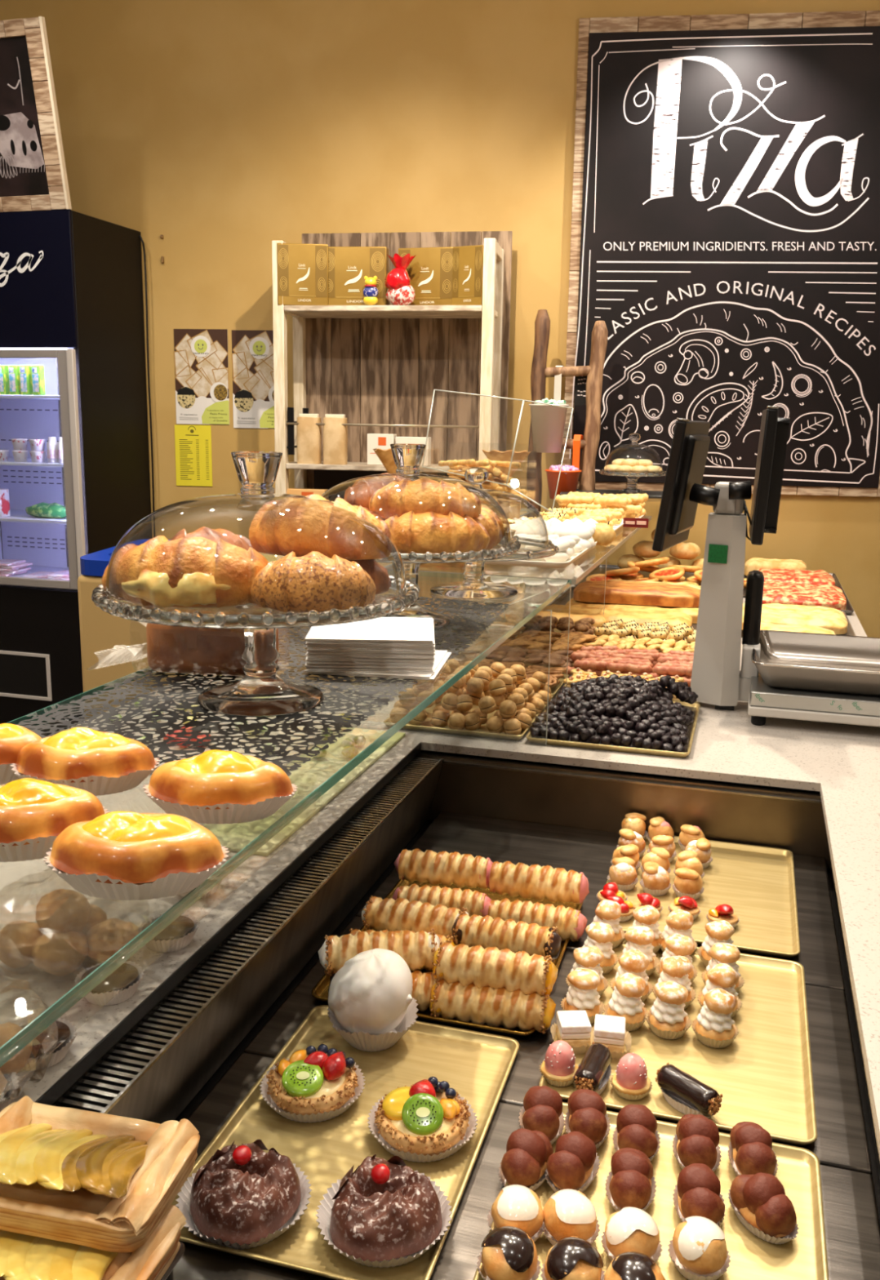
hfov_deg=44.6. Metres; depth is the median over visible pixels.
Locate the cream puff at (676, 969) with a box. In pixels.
[652,955,696,1008]
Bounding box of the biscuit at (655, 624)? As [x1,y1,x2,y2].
[642,622,660,626]
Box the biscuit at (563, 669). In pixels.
[544,667,566,671]
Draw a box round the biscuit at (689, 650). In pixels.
[684,648,693,652]
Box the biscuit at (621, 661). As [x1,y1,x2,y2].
[617,659,653,667]
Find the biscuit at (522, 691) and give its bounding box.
[511,687,528,702]
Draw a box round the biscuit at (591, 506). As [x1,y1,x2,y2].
[567,502,602,509]
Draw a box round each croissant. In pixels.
[102,535,269,608]
[170,526,258,552]
[248,493,392,559]
[250,551,376,613]
[343,472,405,508]
[347,559,391,595]
[352,505,383,520]
[368,476,481,519]
[383,510,489,553]
[472,506,504,548]
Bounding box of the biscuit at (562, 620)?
[556,619,573,625]
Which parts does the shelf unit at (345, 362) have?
post, rail plate, shelf rail, post, rail plate, rail, post, post, rail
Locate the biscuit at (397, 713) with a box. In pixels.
[390,706,406,723]
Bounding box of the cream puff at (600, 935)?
[582,921,618,974]
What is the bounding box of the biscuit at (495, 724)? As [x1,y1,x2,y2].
[486,715,504,733]
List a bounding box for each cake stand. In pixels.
[91,574,418,716]
[374,535,520,628]
[430,535,559,599]
[599,469,666,493]
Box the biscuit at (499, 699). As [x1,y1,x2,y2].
[488,693,504,710]
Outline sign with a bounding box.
[573,375,586,405]
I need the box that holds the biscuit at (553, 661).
[542,657,565,666]
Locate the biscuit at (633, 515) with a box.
[625,512,637,518]
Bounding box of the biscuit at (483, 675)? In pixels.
[473,670,489,686]
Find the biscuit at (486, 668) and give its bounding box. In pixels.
[475,666,492,681]
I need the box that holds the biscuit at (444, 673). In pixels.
[438,663,450,679]
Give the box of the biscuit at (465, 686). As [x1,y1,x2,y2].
[463,676,471,691]
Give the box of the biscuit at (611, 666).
[606,661,652,673]
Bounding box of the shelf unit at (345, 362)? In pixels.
[271,231,512,502]
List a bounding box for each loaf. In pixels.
[139,607,283,677]
[573,580,700,607]
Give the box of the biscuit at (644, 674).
[640,672,653,678]
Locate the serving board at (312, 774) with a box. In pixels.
[202,727,405,856]
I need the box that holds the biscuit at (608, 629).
[604,623,618,635]
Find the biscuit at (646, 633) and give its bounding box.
[637,628,652,638]
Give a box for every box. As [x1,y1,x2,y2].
[276,242,328,305]
[287,488,328,500]
[328,246,389,305]
[367,433,396,465]
[395,436,431,466]
[398,246,453,305]
[451,244,483,306]
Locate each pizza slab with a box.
[756,568,835,586]
[762,580,846,610]
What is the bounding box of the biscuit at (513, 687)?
[506,683,515,697]
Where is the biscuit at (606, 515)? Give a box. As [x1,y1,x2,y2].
[579,513,609,520]
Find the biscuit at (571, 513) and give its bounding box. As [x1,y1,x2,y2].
[553,509,578,516]
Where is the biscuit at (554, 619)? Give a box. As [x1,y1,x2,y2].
[542,615,558,623]
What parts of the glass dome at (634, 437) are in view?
knob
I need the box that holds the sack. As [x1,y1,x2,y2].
[384,253,416,305]
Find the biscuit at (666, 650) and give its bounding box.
[662,647,674,653]
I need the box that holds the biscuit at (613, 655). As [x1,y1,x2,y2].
[609,653,653,663]
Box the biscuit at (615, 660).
[580,657,620,662]
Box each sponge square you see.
[550,1010,594,1053]
[586,1013,631,1059]
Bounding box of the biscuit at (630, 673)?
[623,671,636,676]
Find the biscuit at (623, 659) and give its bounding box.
[608,656,651,662]
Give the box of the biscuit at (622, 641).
[618,638,630,644]
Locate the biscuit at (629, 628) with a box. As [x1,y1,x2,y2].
[622,624,637,635]
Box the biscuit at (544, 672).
[541,671,562,674]
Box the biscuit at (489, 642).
[484,638,513,645]
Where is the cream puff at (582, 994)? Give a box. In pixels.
[560,967,604,1023]
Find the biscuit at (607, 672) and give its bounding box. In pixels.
[600,670,613,675]
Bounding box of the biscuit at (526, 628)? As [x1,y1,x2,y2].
[521,627,536,632]
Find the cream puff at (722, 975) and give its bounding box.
[697,963,742,1017]
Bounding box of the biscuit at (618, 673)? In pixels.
[611,671,623,675]
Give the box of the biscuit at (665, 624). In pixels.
[656,622,669,626]
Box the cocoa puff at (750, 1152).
[727,1121,777,1175]
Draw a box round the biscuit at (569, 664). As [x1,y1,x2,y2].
[561,661,572,667]
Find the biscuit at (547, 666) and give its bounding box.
[545,665,564,667]
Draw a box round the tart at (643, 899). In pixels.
[631,893,662,912]
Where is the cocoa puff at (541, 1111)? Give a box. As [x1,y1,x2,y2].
[518,1085,564,1144]
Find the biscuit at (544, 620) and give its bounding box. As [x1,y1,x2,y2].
[538,617,554,623]
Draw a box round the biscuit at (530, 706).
[524,702,535,718]
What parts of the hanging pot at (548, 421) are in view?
pot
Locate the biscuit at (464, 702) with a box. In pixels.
[456,694,472,711]
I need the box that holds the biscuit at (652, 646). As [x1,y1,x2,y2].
[645,644,656,649]
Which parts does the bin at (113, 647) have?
blue lid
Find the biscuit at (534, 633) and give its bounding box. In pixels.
[527,631,542,636]
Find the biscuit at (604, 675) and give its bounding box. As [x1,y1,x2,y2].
[598,673,609,677]
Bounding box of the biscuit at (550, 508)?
[546,506,573,511]
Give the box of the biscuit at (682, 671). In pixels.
[651,665,692,676]
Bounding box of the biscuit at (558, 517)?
[534,515,562,520]
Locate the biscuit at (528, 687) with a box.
[517,682,534,699]
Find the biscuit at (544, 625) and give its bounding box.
[537,622,555,630]
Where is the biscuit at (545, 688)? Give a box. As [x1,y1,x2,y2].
[538,684,551,694]
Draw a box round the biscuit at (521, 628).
[502,626,525,634]
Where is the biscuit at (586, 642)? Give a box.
[582,639,595,643]
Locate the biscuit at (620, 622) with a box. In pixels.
[615,618,623,628]
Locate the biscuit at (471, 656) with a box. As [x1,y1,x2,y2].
[465,653,487,661]
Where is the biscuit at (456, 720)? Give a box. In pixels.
[448,712,465,729]
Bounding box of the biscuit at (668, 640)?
[662,639,675,643]
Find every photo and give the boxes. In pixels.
[177,386,195,408]
[234,390,253,412]
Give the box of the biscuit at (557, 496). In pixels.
[555,494,588,502]
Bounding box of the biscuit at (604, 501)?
[593,497,628,506]
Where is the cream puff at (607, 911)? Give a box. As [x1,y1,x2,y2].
[591,899,625,948]
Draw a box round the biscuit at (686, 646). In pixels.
[676,643,688,648]
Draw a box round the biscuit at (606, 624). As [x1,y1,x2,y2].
[601,620,617,627]
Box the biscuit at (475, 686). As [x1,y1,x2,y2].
[466,677,484,695]
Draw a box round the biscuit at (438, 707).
[432,704,449,719]
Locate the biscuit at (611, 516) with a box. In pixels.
[582,511,613,520]
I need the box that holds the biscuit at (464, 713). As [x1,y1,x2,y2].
[451,709,467,715]
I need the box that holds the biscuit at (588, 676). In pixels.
[582,675,595,679]
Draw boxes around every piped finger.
[514,533,526,537]
[519,534,542,538]
[520,544,526,549]
[524,540,546,550]
[529,557,545,560]
[533,537,556,541]
[542,534,559,539]
[543,551,568,562]
[551,538,576,547]
[553,540,569,552]
[555,535,580,543]
[562,547,574,558]
[573,544,582,553]
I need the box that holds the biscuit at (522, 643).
[513,640,542,646]
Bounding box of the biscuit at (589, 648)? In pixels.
[579,645,618,651]
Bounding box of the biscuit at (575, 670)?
[570,667,584,674]
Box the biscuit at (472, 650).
[463,648,486,653]
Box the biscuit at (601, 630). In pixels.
[593,626,611,635]
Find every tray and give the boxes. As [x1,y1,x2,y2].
[0,1095,199,1252]
[171,1004,519,1279]
[311,879,583,1036]
[383,695,552,740]
[472,1102,829,1279]
[484,541,597,568]
[497,629,595,696]
[525,695,700,758]
[538,937,817,1146]
[550,586,697,630]
[564,639,700,703]
[573,564,746,597]
[595,835,799,958]
[612,520,623,531]
[828,573,853,615]
[835,611,855,635]
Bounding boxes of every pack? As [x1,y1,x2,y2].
[0,364,9,395]
[0,559,26,566]
[0,562,32,568]
[0,566,26,571]
[0,567,31,573]
[0,570,26,576]
[8,364,21,395]
[19,364,33,395]
[23,571,56,578]
[31,364,45,395]
[46,569,69,577]
[47,577,69,580]
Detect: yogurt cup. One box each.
[0,449,8,461]
[11,438,27,450]
[12,450,28,462]
[29,439,44,450]
[29,450,45,462]
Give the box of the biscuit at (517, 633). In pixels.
[497,631,520,638]
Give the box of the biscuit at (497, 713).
[493,710,508,723]
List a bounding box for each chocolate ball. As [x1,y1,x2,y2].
[529,727,540,737]
[531,721,542,727]
[534,715,544,722]
[535,724,546,728]
[538,727,551,738]
[542,720,552,728]
[543,713,553,721]
[548,704,559,713]
[548,729,558,739]
[549,716,557,724]
[550,710,559,717]
[552,720,562,728]
[554,699,564,706]
[555,711,567,717]
[555,725,565,733]
[556,693,564,699]
[557,715,568,723]
[558,729,569,741]
[559,704,568,711]
[560,706,573,711]
[561,720,572,728]
[563,694,571,702]
[565,722,575,733]
[566,706,577,718]
[568,688,578,696]
[568,699,577,707]
[568,715,577,722]
[569,733,580,742]
[571,692,582,700]
[572,720,582,726]
[573,702,581,712]
[574,695,584,703]
[574,723,584,734]
[575,684,584,693]
[577,707,587,715]
[577,714,589,724]
[579,728,590,740]
[580,680,589,686]
[580,701,591,711]
[582,687,591,697]
[583,720,593,728]
[584,692,595,702]
[586,678,595,682]
[586,709,595,718]
[586,726,595,737]
[588,698,598,709]
[589,715,600,722]
[589,735,600,744]
[591,686,602,693]
[592,702,604,709]
[592,719,604,729]
[594,690,604,702]
[594,706,605,716]
[595,676,604,685]
[595,724,608,735]
[599,680,610,688]
[599,698,609,704]
[600,715,609,721]
[600,736,612,745]
[601,686,612,697]
[602,720,611,728]
[603,677,615,684]
[603,702,612,713]
[604,692,615,700]
[604,705,615,717]
[606,726,617,735]
[608,673,618,679]
[608,716,620,722]
[609,697,620,706]
[610,733,622,745]
[611,720,622,729]
[612,682,624,688]
[612,690,621,697]
[613,678,621,684]
[615,693,626,700]
[615,706,626,717]
[617,675,629,680]
[617,686,625,693]
[617,727,627,734]
[618,699,629,706]
[620,733,631,746]
[622,680,633,687]
[622,687,633,698]
[622,703,631,711]
[622,720,634,730]
[625,710,635,720]
[625,729,637,739]
[626,686,635,697]
[626,696,634,702]
[627,676,638,680]
[629,683,640,688]
[629,698,639,710]
[630,715,640,726]
[632,737,644,747]
[633,681,644,686]
[633,706,643,713]
[634,686,640,693]
[634,693,644,705]
[635,710,646,720]
[635,721,647,732]
[636,675,643,681]
[636,688,648,693]
[637,731,648,738]
[639,703,648,710]
[640,684,649,690]
[640,691,651,702]
[640,719,651,729]
[641,737,652,749]
[643,708,653,719]
[644,700,653,707]
[645,715,657,724]
[646,728,653,736]
[647,680,657,686]
[648,685,659,694]
[648,692,657,701]
[648,703,661,712]
[648,730,662,741]
[649,700,659,705]
[649,723,660,730]
[651,711,662,723]
[651,739,662,750]
[652,679,659,684]
[655,728,666,737]
[656,698,666,706]
[657,684,667,695]
[657,688,662,697]
[657,720,668,726]
[659,675,670,687]
[659,711,670,717]
[659,733,671,744]
[660,725,671,733]
[661,703,672,711]
[662,692,673,700]
[662,716,673,726]
[662,742,673,751]
[664,710,673,716]
[666,677,675,687]
[666,699,673,704]
[666,730,677,736]
[667,682,679,694]
[670,707,681,717]
[670,716,678,725]
[670,728,681,735]
[670,735,682,746]
[671,723,683,730]
[672,704,681,710]
[673,743,687,752]
[674,686,685,698]
[675,681,684,689]
[675,702,684,707]
[675,715,686,724]
[678,690,688,702]
[678,733,688,746]
[680,706,687,714]
[682,724,688,734]
[683,715,688,725]
[684,684,691,692]
[684,692,694,702]
[684,714,693,726]
[685,707,693,717]
[688,695,696,704]
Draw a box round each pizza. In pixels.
[586,573,622,581]
[604,566,639,576]
[617,573,644,580]
[626,560,661,572]
[628,577,658,582]
[635,556,669,567]
[648,566,684,582]
[658,576,684,582]
[662,580,698,585]
[666,564,702,573]
[686,576,701,586]
[693,569,702,581]
[743,577,746,588]
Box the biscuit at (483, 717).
[471,708,487,724]
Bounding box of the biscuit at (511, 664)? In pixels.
[507,662,525,667]
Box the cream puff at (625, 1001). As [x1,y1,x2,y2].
[603,973,648,1031]
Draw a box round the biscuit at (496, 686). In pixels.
[488,679,506,695]
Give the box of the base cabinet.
[191,511,532,685]
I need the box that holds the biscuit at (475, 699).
[468,691,484,706]
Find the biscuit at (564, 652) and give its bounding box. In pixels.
[550,649,573,656]
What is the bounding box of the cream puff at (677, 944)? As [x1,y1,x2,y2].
[655,933,697,982]
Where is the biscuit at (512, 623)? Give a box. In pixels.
[506,619,519,627]
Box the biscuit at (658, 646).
[648,644,661,649]
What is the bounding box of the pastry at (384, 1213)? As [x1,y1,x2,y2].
[315,1154,452,1267]
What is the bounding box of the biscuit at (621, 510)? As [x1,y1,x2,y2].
[598,508,624,515]
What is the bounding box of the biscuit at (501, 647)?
[493,645,513,651]
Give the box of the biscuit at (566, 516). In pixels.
[541,511,569,519]
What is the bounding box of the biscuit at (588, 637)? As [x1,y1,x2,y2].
[572,634,597,640]
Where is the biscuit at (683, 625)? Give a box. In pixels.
[671,622,688,631]
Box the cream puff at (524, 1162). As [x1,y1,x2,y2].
[497,1128,553,1191]
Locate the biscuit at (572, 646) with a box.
[559,644,584,650]
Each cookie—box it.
[604,464,620,471]
[612,458,625,465]
[615,465,631,472]
[621,458,639,466]
[631,465,648,472]
[637,459,653,466]
[645,465,662,472]
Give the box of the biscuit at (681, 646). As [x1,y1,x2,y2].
[673,644,684,648]
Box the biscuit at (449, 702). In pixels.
[441,693,457,711]
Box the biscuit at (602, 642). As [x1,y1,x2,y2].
[594,639,606,645]
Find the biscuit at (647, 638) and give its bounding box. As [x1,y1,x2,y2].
[637,636,651,641]
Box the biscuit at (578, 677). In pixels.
[572,674,582,681]
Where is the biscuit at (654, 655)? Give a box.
[628,651,663,661]
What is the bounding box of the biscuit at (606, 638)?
[594,636,608,640]
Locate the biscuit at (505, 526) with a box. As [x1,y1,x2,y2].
[502,524,508,528]
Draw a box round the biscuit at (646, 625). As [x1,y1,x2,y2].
[637,624,653,628]
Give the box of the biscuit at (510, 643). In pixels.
[499,639,528,646]
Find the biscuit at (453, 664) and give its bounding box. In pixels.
[444,658,460,674]
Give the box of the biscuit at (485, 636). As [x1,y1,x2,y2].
[478,633,500,639]
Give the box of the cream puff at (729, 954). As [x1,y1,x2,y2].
[701,942,744,992]
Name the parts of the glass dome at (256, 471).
knob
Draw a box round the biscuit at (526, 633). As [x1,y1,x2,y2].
[516,630,539,637]
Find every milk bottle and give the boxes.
[46,436,57,462]
[57,436,62,463]
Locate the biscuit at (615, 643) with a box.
[604,640,618,645]
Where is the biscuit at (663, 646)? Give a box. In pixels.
[659,643,670,650]
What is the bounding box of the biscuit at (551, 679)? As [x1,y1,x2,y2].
[545,676,557,687]
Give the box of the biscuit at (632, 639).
[627,637,635,643]
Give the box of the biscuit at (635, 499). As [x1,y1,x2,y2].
[612,495,644,503]
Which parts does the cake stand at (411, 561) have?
stem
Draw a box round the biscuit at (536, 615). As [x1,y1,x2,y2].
[532,614,542,618]
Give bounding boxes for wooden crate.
[480,498,519,519]
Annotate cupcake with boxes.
[538,1040,578,1086]
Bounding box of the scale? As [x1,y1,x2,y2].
[652,405,879,727]
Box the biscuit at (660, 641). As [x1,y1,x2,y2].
[649,638,664,644]
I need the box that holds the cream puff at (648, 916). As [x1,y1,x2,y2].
[626,904,662,953]
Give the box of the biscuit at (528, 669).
[525,668,542,671]
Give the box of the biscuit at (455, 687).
[444,674,462,692]
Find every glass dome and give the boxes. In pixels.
[105,451,406,597]
[321,443,511,546]
[464,466,548,549]
[604,433,662,466]
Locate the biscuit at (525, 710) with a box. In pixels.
[514,707,531,718]
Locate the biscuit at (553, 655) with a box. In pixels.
[546,653,568,661]
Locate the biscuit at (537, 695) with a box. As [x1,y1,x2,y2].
[527,692,542,702]
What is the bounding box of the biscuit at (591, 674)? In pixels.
[586,672,597,678]
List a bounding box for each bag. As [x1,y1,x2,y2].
[25,502,66,518]
[296,413,321,463]
[323,413,347,464]
[373,448,397,473]
[481,449,530,510]
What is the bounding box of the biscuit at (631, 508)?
[606,504,642,513]
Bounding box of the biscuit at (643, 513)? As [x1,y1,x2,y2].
[640,508,645,516]
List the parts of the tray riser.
leg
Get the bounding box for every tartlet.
[259,1044,364,1122]
[367,1076,477,1162]
[609,1052,653,1100]
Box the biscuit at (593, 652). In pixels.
[575,649,612,656]
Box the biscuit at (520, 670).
[510,664,525,680]
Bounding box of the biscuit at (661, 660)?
[657,656,693,662]
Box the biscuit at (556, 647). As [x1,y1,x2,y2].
[551,642,570,651]
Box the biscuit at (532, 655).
[524,652,548,658]
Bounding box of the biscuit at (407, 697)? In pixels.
[398,688,415,705]
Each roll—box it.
[318,928,439,976]
[328,970,436,1011]
[349,928,456,972]
[361,895,468,937]
[392,883,491,916]
[393,848,493,888]
[429,978,555,1034]
[432,941,558,997]
[451,911,561,963]
[482,897,586,942]
[486,861,589,904]
[572,1041,612,1094]
[617,554,645,568]
[632,540,661,557]
[650,528,655,540]
[654,1062,723,1118]
[656,555,680,568]
[669,542,701,559]
[691,558,703,569]
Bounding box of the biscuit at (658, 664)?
[654,662,693,666]
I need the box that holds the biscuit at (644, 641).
[634,639,648,644]
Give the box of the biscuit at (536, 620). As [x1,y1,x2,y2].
[529,617,539,622]
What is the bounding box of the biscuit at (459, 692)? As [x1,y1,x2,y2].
[445,688,462,696]
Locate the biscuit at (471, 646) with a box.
[464,644,487,649]
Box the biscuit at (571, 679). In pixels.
[563,676,577,684]
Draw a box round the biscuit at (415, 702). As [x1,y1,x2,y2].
[404,700,418,710]
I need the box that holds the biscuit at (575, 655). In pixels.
[569,651,608,661]
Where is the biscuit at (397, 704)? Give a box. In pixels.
[393,700,409,714]
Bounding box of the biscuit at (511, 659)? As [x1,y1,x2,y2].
[502,656,526,662]
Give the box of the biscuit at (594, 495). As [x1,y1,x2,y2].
[567,493,598,500]
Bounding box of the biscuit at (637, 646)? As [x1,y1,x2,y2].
[632,644,646,649]
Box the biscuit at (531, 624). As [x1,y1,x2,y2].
[523,620,538,628]
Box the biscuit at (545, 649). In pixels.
[541,648,554,652]
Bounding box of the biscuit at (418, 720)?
[408,707,424,725]
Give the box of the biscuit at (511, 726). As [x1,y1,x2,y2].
[503,718,521,735]
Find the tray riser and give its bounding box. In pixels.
[160,1241,184,1279]
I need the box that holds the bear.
[363,275,377,305]
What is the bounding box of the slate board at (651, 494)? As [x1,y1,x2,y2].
[560,488,662,498]
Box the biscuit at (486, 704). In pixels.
[478,696,496,714]
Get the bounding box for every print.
[0,35,50,196]
[179,343,203,419]
[237,345,262,423]
[328,251,384,292]
[452,251,481,296]
[625,520,635,524]
[636,520,646,524]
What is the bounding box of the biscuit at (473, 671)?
[463,660,479,675]
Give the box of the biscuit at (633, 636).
[619,634,636,639]
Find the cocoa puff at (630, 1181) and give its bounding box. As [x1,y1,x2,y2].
[604,1147,656,1211]
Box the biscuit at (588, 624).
[574,620,591,628]
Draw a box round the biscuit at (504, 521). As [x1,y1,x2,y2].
[500,518,515,524]
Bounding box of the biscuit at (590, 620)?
[579,617,595,624]
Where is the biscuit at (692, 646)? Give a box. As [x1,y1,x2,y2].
[689,643,694,648]
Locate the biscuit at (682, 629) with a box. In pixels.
[672,627,686,636]
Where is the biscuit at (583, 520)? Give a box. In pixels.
[560,518,592,522]
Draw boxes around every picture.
[0,16,71,212]
[0,373,4,391]
[8,373,15,391]
[20,373,26,391]
[31,373,39,391]
[174,330,228,396]
[232,332,274,399]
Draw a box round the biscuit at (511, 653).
[504,650,527,657]
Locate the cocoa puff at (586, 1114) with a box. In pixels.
[564,1088,610,1148]
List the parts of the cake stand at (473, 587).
stem, plate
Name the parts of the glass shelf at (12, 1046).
pane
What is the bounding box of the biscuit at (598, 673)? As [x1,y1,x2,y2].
[564,666,606,676]
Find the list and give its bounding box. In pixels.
[174,424,212,486]
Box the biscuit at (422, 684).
[413,679,431,689]
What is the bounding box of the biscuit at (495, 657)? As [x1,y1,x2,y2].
[484,653,506,661]
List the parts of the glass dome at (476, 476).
knob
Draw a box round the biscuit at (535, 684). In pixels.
[524,677,540,692]
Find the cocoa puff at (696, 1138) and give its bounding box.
[671,1114,721,1172]
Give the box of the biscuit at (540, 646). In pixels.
[526,643,551,649]
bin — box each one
[77,538,187,720]
[422,389,573,512]
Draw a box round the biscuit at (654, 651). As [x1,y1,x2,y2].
[617,648,658,653]
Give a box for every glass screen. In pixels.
[546,610,551,746]
[565,586,570,687]
[603,545,607,614]
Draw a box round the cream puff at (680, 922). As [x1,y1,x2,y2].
[658,909,697,955]
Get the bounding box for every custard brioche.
[0,723,42,784]
[0,777,110,862]
[10,726,159,795]
[43,810,229,900]
[142,749,297,824]
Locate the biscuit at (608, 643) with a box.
[603,641,613,646]
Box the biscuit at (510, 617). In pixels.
[503,615,519,622]
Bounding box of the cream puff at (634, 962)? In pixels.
[609,949,653,1002]
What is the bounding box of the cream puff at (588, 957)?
[565,946,608,995]
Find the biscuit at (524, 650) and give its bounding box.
[508,647,529,653]
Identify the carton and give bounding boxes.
[0,488,10,517]
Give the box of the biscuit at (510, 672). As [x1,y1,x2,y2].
[500,668,516,683]
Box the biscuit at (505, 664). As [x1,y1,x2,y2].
[499,662,511,666]
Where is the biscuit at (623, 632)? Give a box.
[610,627,627,637]
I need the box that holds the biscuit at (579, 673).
[572,671,586,676]
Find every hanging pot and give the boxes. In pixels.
[528,365,568,453]
[545,434,582,498]
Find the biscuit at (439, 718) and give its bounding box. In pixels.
[430,710,448,727]
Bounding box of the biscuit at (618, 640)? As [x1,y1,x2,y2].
[610,638,621,642]
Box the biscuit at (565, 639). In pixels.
[551,635,573,646]
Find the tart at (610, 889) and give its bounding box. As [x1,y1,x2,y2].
[596,882,627,902]
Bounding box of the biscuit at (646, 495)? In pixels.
[616,493,648,501]
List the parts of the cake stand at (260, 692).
plate, stem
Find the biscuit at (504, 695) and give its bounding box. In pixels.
[502,690,507,700]
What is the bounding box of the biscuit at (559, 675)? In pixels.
[551,673,564,678]
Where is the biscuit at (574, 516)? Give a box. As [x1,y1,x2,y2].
[571,515,601,519]
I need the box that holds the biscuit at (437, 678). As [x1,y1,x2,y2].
[431,672,439,683]
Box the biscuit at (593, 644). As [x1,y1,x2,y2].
[585,642,600,646]
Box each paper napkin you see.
[304,617,432,641]
[305,641,432,646]
[305,649,447,678]
[305,651,432,658]
[305,656,432,662]
[305,662,431,668]
[305,666,431,669]
[306,618,433,643]
[306,638,434,644]
[306,644,433,649]
[306,648,434,653]
[306,652,434,657]
[306,657,434,661]
[306,661,433,664]
[306,662,433,666]
[306,666,433,671]
[307,624,435,648]
[307,648,435,651]
[307,651,435,654]
[307,655,435,659]
[307,661,434,673]
[308,652,451,679]
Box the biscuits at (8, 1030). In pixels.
[0,975,57,1104]
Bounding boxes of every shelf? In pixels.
[0,394,59,399]
[0,457,63,466]
[0,509,66,524]
[0,565,77,590]
[0,569,571,1066]
[269,507,537,568]
[386,511,652,585]
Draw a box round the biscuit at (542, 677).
[532,671,547,688]
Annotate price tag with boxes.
[622,517,648,528]
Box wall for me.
[0,0,879,637]
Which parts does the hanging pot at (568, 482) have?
pot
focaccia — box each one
[536,604,607,629]
[565,597,698,623]
[596,607,692,630]
[606,578,701,589]
[742,603,744,630]
[744,557,807,575]
[760,603,848,634]
[760,622,835,634]
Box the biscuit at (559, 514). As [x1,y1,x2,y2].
[537,512,563,519]
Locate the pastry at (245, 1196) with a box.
[175,1139,311,1249]
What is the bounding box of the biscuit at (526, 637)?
[516,634,533,639]
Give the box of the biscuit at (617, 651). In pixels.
[591,648,628,654]
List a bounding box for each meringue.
[327,948,417,1051]
[499,607,517,621]
[506,594,521,606]
[509,522,519,529]
[513,520,521,525]
[513,598,531,610]
[514,523,535,534]
[515,602,532,617]
[517,591,527,598]
[518,515,528,521]
[521,519,537,525]
[523,594,536,606]
[524,587,535,595]
[526,522,537,530]
[526,600,536,610]
[530,518,541,525]
[530,590,546,603]
[534,524,554,537]
[535,516,546,523]
[535,587,549,599]
[537,522,553,528]
[543,587,555,595]
[545,517,562,522]
[546,520,558,528]
[547,569,562,578]
[549,519,560,524]
[549,573,559,578]
[551,524,573,537]
[557,520,573,526]
[560,572,567,578]
[564,519,574,524]
[564,563,575,570]
[564,568,578,579]
[569,517,582,524]
[571,523,582,528]
[571,525,591,540]
[573,564,583,576]
[576,537,591,551]
[579,522,595,537]
[583,518,598,524]
[584,520,595,530]
[587,538,595,549]
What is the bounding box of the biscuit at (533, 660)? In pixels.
[523,657,545,663]
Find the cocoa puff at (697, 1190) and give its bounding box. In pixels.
[672,1163,725,1226]
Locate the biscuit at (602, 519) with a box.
[573,516,607,523]
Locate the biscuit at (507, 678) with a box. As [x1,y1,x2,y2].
[497,673,513,690]
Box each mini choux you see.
[476,1226,541,1279]
[486,1184,545,1242]
[540,1236,604,1279]
[541,1188,599,1245]
[600,1206,662,1262]
[604,1251,665,1279]
[606,856,638,891]
[610,844,640,871]
[616,828,645,857]
[621,812,647,839]
[640,847,671,873]
[640,861,671,896]
[645,816,674,842]
[647,835,676,862]
[667,1215,730,1279]
[671,867,704,899]
[673,850,704,878]
[677,824,705,850]
[684,837,712,868]
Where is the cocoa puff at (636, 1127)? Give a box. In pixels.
[612,1104,660,1160]
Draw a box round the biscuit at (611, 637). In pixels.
[606,634,619,641]
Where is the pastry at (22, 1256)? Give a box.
[0,1204,186,1279]
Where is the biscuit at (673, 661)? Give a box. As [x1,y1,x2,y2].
[664,660,693,663]
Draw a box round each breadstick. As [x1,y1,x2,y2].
[438,458,475,466]
[439,482,470,488]
[440,476,463,482]
[446,470,493,479]
[448,459,458,467]
[448,465,468,471]
[448,475,465,485]
[453,470,465,478]
[466,460,489,466]
[468,490,510,497]
[472,492,479,498]
[475,458,490,462]
[477,490,492,497]
[479,497,497,505]
[480,466,500,472]
[481,483,503,493]
[482,482,519,492]
[484,479,498,488]
[488,460,520,467]
[488,464,500,475]
[488,472,510,481]
[489,460,496,466]
[492,477,514,483]
[492,494,522,501]
[501,482,507,491]
[506,488,526,494]
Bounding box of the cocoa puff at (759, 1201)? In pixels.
[728,1172,798,1244]
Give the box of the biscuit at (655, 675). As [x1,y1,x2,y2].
[620,671,659,678]
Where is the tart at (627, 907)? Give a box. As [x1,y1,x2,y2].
[607,893,634,921]
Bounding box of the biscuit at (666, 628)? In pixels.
[654,626,669,635]
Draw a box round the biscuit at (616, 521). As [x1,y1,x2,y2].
[612,518,622,524]
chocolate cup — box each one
[0,1071,19,1111]
[18,1017,77,1071]
[74,960,144,1005]
[137,914,199,952]
[178,868,222,898]
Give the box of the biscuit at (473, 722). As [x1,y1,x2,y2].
[464,712,481,730]
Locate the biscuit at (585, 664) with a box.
[573,659,613,671]
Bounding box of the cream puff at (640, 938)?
[617,925,659,976]
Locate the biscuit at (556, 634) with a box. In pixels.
[537,631,564,637]

